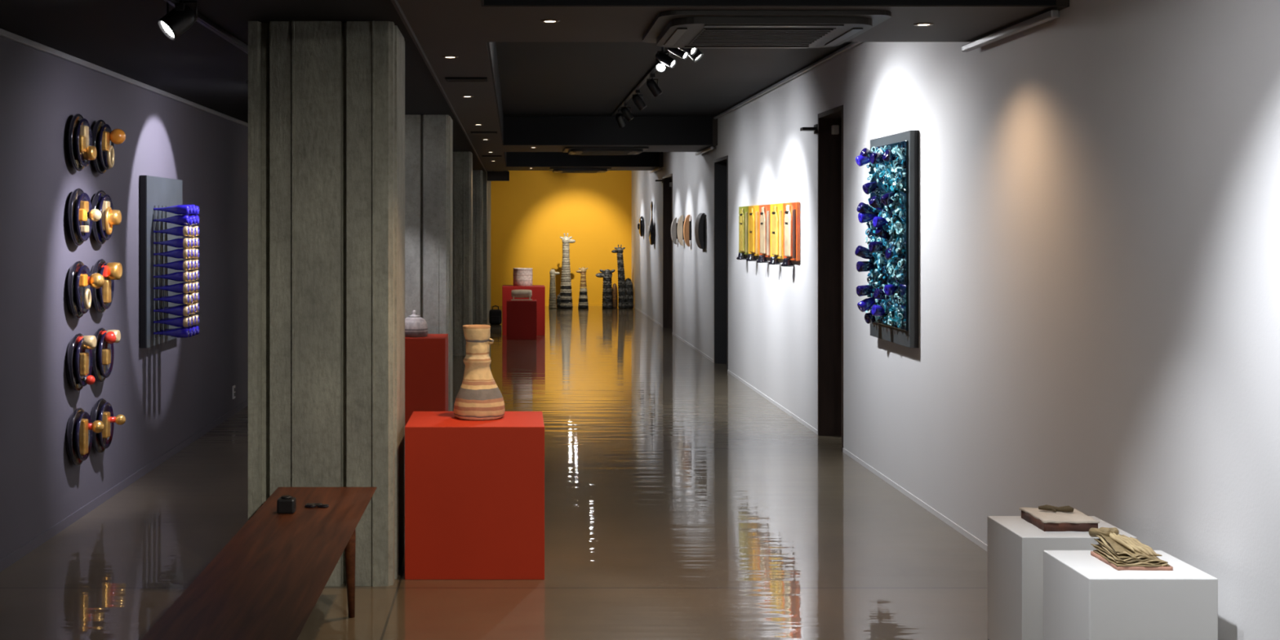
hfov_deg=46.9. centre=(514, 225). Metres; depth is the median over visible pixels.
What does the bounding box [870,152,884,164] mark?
bottle
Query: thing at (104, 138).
disc
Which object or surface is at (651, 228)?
figure relief
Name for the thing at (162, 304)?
bottle
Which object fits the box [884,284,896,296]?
bottle
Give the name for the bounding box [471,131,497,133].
ceiling vent
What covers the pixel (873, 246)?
bottle
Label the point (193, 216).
bottle
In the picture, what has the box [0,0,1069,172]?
ceiling
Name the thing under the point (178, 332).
bottle
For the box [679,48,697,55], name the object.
track spotlight
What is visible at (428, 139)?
concrete pillar
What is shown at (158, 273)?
bottle
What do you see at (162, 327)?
bottle
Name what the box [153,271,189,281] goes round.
bottle
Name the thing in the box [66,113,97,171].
disc
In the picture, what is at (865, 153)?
bottle
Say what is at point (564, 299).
animal totem
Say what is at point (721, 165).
door
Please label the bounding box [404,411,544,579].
pedestal
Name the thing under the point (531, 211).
wall
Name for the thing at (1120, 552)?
bundle
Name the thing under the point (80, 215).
disc
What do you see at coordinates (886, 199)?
bottle
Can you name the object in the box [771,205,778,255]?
panel
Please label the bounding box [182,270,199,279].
bottle
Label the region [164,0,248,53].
track
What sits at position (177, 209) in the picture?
bottle
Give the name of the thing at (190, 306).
bottle
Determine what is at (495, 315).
bag
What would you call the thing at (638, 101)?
track spotlight
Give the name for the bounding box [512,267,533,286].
vessel
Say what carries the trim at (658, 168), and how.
attached to the wall at (1100, 180)
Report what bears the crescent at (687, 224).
attached to the wall at (1100, 180)
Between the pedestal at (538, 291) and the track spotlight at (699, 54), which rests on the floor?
the pedestal at (538, 291)
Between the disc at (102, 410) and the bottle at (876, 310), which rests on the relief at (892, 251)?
the bottle at (876, 310)
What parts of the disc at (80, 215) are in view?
plate, dish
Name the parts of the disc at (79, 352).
plate, dish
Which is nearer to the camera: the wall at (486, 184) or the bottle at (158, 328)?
the bottle at (158, 328)
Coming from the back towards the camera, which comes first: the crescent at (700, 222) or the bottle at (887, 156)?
the crescent at (700, 222)
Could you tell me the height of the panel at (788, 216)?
0.430 m
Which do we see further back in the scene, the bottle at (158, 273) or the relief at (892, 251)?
the bottle at (158, 273)
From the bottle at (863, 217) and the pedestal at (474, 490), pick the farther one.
the bottle at (863, 217)
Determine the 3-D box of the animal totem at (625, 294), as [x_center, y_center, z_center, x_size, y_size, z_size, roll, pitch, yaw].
[2.094,0.985,28.302,0.425,1.229,0.204,0,0,-26]
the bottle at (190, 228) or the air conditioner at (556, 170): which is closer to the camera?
the bottle at (190, 228)
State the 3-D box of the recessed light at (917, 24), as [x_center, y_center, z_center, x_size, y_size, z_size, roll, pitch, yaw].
[1.860,-0.913,6.670,0.092,0.004,0.092,0,0,0]
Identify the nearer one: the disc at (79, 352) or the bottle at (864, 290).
the disc at (79, 352)
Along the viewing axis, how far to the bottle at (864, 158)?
9.10 m
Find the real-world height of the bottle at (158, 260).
0.067 m
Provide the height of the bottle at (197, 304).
0.067 m
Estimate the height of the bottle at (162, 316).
0.067 m
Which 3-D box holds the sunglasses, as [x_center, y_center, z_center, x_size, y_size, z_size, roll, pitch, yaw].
[-0.800,1.133,5.937,0.100,0.014,0.052,0,0,0]
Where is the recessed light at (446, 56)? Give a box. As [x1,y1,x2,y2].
[441,55,458,57]
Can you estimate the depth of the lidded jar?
11.44 m
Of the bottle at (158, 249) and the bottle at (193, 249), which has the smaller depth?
the bottle at (158, 249)
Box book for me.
[1019,504,1099,531]
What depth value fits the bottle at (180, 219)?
9.46 m
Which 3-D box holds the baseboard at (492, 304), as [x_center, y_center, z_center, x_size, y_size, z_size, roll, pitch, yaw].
[0.930,1.575,29.094,2.780,0.050,0.012,0,0,0]
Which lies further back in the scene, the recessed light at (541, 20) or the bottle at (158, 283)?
the bottle at (158, 283)
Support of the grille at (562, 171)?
attached to the air conditioner at (556, 170)
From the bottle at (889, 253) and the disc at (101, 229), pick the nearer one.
the disc at (101, 229)
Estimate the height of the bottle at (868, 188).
0.087 m
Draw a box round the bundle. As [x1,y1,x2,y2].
[1088,527,1173,570]
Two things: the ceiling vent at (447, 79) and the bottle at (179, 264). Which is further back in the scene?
the bottle at (179, 264)
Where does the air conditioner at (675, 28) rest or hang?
attached to the ceiling
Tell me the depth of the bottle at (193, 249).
9.66 m
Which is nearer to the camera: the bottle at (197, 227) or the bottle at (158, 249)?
the bottle at (158, 249)
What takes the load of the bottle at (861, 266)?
on the relief at (892, 251)
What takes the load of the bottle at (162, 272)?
on the relief at (166, 304)
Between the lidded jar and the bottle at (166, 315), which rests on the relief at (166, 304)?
the bottle at (166, 315)
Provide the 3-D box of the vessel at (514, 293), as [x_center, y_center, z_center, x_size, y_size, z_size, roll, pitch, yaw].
[0.098,0.984,20.720,0.300,0.153,0.140,0,0,0]
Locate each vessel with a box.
[511,289,532,300]
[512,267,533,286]
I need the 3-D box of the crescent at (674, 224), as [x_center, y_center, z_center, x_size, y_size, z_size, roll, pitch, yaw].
[2.272,0.080,20.850,0.095,0.379,0.110,0,0,0]
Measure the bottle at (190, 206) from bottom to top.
0.062 m
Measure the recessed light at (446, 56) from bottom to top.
0.004 m
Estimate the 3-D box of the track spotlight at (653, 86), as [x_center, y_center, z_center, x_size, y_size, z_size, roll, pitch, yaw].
[1.132,-1.130,11.886,0.133,0.186,0.109,0,0,0]
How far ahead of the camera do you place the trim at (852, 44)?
11.86 m
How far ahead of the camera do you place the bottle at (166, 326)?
9.77 m
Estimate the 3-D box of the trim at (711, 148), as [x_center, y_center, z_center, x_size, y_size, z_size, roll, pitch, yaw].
[2.283,-0.886,17.525,0.075,0.033,1.450,0,0,0]
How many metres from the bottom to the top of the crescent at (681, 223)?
0.419 m
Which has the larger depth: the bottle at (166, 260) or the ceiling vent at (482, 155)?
the ceiling vent at (482, 155)
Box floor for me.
[0,306,988,639]
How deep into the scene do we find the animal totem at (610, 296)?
28.24 m
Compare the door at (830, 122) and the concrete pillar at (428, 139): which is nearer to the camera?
the door at (830, 122)
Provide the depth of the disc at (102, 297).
8.28 m
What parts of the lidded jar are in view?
lid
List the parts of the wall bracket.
blade, wall plate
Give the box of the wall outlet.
[232,385,235,399]
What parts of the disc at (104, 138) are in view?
plate, dish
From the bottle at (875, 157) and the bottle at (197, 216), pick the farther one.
the bottle at (197, 216)
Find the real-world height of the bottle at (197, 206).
0.062 m
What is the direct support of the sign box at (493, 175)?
hanging from the ceiling
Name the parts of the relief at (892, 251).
panel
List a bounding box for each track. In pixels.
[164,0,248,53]
[610,49,671,116]
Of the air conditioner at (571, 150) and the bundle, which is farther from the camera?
the air conditioner at (571, 150)
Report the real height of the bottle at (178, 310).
0.067 m
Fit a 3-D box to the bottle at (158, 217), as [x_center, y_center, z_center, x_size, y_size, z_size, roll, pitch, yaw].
[-2.219,-0.030,9.580,0.228,0.062,0.062,1,0,0]
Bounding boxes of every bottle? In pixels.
[153,204,189,214]
[153,214,189,224]
[153,226,189,235]
[153,237,189,248]
[153,248,189,258]
[153,260,189,271]
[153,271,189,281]
[153,283,189,293]
[153,293,189,304]
[153,306,189,316]
[153,316,189,327]
[153,328,189,337]
[157,216,192,226]
[157,248,192,257]
[157,259,192,270]
[157,271,192,281]
[157,282,192,293]
[157,294,192,304]
[157,304,192,314]
[157,315,192,326]
[157,327,192,337]
[160,282,195,292]
[160,292,195,302]
[160,303,195,314]
[160,315,195,324]
[160,326,195,336]
[161,271,195,280]
[164,259,199,269]
[164,281,199,291]
[164,292,199,302]
[164,302,199,312]
[164,314,199,324]
[164,325,199,334]
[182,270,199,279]
[183,226,195,237]
[183,237,195,247]
[187,204,192,213]
[187,205,199,214]
[187,226,192,236]
[187,237,192,248]
[189,215,195,224]
[191,204,195,213]
[191,226,199,235]
[191,248,195,257]
[191,259,195,270]
[194,248,199,258]
[195,215,199,224]
[195,237,199,247]
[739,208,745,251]
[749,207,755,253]
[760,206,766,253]
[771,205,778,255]
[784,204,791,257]
[854,245,877,260]
[855,151,874,166]
[856,261,875,271]
[856,284,875,296]
[857,202,877,214]
[857,213,877,222]
[857,297,875,311]
[859,147,873,158]
[862,181,877,194]
[864,312,875,324]
[868,195,888,213]
[868,241,886,253]
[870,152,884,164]
[871,304,888,316]
[872,216,888,227]
[873,288,888,299]
[875,226,888,240]
[880,191,896,206]
[882,150,895,162]
[884,248,893,259]
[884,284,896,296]
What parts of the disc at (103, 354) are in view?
plate, dish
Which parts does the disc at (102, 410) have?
plate, dish, stem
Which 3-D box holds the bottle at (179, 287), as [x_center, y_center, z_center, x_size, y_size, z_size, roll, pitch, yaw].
[-2.219,0.407,9.480,0.228,0.062,0.062,0,0,0]
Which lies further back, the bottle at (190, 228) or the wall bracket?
the wall bracket
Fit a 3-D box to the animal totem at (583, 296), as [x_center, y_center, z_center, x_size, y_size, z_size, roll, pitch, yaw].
[1.323,1.201,28.301,0.209,0.798,0.205,0,0,39]
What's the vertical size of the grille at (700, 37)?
0.008 m
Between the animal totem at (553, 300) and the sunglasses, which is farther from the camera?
the animal totem at (553, 300)
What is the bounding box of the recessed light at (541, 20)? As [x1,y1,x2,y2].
[539,19,559,22]
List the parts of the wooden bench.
leg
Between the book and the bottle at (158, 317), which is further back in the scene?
the bottle at (158, 317)
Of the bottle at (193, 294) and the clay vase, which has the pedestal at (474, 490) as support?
the clay vase
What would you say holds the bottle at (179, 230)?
on the relief at (166, 304)
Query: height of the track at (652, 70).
0.024 m
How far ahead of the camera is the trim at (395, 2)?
8.03 m
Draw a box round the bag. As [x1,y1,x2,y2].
[488,305,502,324]
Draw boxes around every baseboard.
[0,399,248,572]
[491,303,618,306]
[633,306,987,551]
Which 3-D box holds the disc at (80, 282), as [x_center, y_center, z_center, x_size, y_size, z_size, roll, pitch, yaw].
[-2.299,0.345,7.880,0.161,0.310,0.294,0,0,0]
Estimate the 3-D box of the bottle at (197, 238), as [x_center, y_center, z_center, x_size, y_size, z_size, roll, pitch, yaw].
[-2.219,0.115,9.780,0.228,0.067,0.067,0,0,0]
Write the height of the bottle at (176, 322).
0.067 m
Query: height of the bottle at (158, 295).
0.067 m
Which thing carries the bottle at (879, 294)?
on the relief at (892, 251)
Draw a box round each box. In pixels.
[276,495,296,513]
[487,170,509,181]
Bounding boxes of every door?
[662,173,672,333]
[714,155,728,369]
[817,104,843,452]
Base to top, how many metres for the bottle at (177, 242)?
0.067 m
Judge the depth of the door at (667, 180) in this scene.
22.86 m
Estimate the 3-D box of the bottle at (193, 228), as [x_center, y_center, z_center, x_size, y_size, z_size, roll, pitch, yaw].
[-2.219,0.044,9.680,0.228,0.067,0.067,0,0,0]
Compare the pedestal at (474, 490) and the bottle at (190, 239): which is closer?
the pedestal at (474, 490)
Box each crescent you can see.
[671,217,677,244]
[676,215,684,245]
[683,214,691,246]
[694,213,704,248]
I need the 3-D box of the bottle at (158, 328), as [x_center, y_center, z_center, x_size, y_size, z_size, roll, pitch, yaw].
[-2.219,0.699,9.580,0.228,0.062,0.062,1,0,0]
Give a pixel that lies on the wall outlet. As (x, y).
(233, 386)
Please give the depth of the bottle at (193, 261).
9.66 m
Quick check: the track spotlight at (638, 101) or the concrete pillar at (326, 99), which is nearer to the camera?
the concrete pillar at (326, 99)
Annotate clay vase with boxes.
[453,324,505,420]
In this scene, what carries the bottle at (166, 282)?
on the relief at (166, 304)
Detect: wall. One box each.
[0,35,248,559]
[483,171,490,319]
[490,170,631,306]
[631,0,1279,639]
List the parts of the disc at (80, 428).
plate, dish, stem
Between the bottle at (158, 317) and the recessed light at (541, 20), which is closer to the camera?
the recessed light at (541, 20)
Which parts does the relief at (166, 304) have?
panel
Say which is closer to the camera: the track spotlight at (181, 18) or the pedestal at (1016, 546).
the pedestal at (1016, 546)
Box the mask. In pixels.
[637,216,644,236]
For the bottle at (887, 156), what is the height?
0.078 m
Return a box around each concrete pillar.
[248,21,404,586]
[404,114,453,411]
[453,151,472,355]
[472,169,483,323]
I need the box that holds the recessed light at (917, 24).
[913,22,933,26]
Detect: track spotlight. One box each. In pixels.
[157,0,197,40]
[614,109,625,128]
[621,102,634,121]
[631,89,646,111]
[646,73,662,97]
[655,46,667,72]
[655,47,676,68]
[666,47,688,59]
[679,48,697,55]
[688,48,703,62]
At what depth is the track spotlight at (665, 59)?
9.51 m
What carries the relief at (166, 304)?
attached to the wall at (166, 393)
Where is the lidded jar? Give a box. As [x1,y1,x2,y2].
[404,310,427,337]
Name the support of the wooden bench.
on the floor
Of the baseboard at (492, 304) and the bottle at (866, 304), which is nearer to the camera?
the bottle at (866, 304)
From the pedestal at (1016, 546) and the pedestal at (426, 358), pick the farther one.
the pedestal at (426, 358)
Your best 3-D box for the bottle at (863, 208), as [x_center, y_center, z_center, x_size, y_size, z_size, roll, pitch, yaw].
[2.204,-0.094,9.130,0.147,0.101,0.067,0,0,-9]
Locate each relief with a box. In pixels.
[139,175,199,347]
[648,200,654,244]
[854,130,919,347]
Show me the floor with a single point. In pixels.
(682, 502)
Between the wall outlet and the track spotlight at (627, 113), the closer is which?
the wall outlet
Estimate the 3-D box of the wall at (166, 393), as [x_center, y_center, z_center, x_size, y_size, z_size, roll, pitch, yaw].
[-2.455,0.100,13.300,0.150,3.000,31.600,0,0,0]
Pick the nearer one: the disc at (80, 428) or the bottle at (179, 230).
the disc at (80, 428)
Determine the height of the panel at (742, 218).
0.430 m
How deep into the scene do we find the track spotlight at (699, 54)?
9.28 m
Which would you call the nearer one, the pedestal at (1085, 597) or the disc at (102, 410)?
the pedestal at (1085, 597)
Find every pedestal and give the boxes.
[404,333,448,426]
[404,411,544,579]
[502,284,545,335]
[506,299,536,339]
[987,515,1137,639]
[1043,550,1217,639]
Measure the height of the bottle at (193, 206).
0.062 m
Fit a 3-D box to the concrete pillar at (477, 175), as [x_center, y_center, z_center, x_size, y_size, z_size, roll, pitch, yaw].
[-0.858,0.347,24.386,0.648,2.505,0.788,0,0,0]
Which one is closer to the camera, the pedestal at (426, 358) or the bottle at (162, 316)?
the bottle at (162, 316)
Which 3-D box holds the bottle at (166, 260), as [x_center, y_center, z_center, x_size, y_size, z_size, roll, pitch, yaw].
[-2.219,0.260,9.780,0.228,0.067,0.067,0,0,0]
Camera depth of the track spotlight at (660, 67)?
9.60 m
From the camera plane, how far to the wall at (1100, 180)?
6.28 m
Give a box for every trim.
[0,28,248,127]
[391,0,486,172]
[648,167,662,173]
[695,146,715,155]
[713,41,862,119]
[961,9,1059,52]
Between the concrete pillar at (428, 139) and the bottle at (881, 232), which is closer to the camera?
the bottle at (881, 232)
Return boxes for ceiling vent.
[444,77,487,82]
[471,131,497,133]
[481,155,502,156]
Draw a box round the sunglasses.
[304,502,328,507]
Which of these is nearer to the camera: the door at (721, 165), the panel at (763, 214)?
the panel at (763, 214)
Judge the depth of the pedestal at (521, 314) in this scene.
20.50 m
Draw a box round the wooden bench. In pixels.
[140,487,377,639]
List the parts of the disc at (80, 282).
plate, dish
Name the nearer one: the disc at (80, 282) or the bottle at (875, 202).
the disc at (80, 282)
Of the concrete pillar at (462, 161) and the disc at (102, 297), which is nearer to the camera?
the disc at (102, 297)
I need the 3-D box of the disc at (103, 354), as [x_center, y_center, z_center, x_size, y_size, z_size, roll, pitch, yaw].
[-2.310,0.735,8.310,0.139,0.310,0.294,0,0,0]
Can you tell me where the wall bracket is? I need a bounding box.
[800,124,817,133]
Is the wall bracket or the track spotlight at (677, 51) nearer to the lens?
the track spotlight at (677, 51)
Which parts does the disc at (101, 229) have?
plate, dish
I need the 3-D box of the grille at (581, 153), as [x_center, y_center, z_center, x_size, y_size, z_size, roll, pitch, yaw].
[1.080,-0.861,17.550,0.568,0.008,0.568,0,0,0]
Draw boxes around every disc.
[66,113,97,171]
[66,187,101,245]
[66,260,104,318]
[66,333,96,391]
[66,407,104,466]
[90,258,122,313]
[90,398,125,453]
[91,119,125,173]
[91,190,121,244]
[91,327,120,382]
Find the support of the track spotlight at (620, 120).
attached to the track at (652, 70)
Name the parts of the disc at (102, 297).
plate, dish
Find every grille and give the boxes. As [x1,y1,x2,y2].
[561,171,597,173]
[580,151,630,155]
[688,28,835,45]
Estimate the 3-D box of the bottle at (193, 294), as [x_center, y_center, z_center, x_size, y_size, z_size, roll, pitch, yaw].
[-2.219,0.475,9.680,0.228,0.067,0.067,0,0,0]
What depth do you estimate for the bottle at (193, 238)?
9.66 m
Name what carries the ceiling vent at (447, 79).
in the ceiling
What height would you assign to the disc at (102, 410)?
0.310 m
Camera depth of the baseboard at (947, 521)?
9.39 m
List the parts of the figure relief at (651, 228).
arm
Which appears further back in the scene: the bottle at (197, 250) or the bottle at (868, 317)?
the bottle at (197, 250)
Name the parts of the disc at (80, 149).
plate, dish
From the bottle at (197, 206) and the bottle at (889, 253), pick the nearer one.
the bottle at (889, 253)
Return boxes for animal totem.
[548,269,559,308]
[556,232,575,308]
[576,266,588,308]
[595,269,617,308]
[611,244,633,308]
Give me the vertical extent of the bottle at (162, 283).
0.067 m
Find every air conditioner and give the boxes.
[548,167,611,173]
[563,146,648,155]
[642,9,891,48]
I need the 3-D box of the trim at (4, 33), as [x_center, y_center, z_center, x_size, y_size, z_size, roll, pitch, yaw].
[-2.369,-0.890,13.300,0.022,0.030,31.600,0,0,0]
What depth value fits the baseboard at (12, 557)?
8.49 m
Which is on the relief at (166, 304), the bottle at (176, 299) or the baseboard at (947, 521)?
the bottle at (176, 299)
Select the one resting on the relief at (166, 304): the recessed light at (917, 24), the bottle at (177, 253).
the bottle at (177, 253)
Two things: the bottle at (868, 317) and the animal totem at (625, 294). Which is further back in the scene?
the animal totem at (625, 294)
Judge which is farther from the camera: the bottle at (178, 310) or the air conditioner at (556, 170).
the air conditioner at (556, 170)

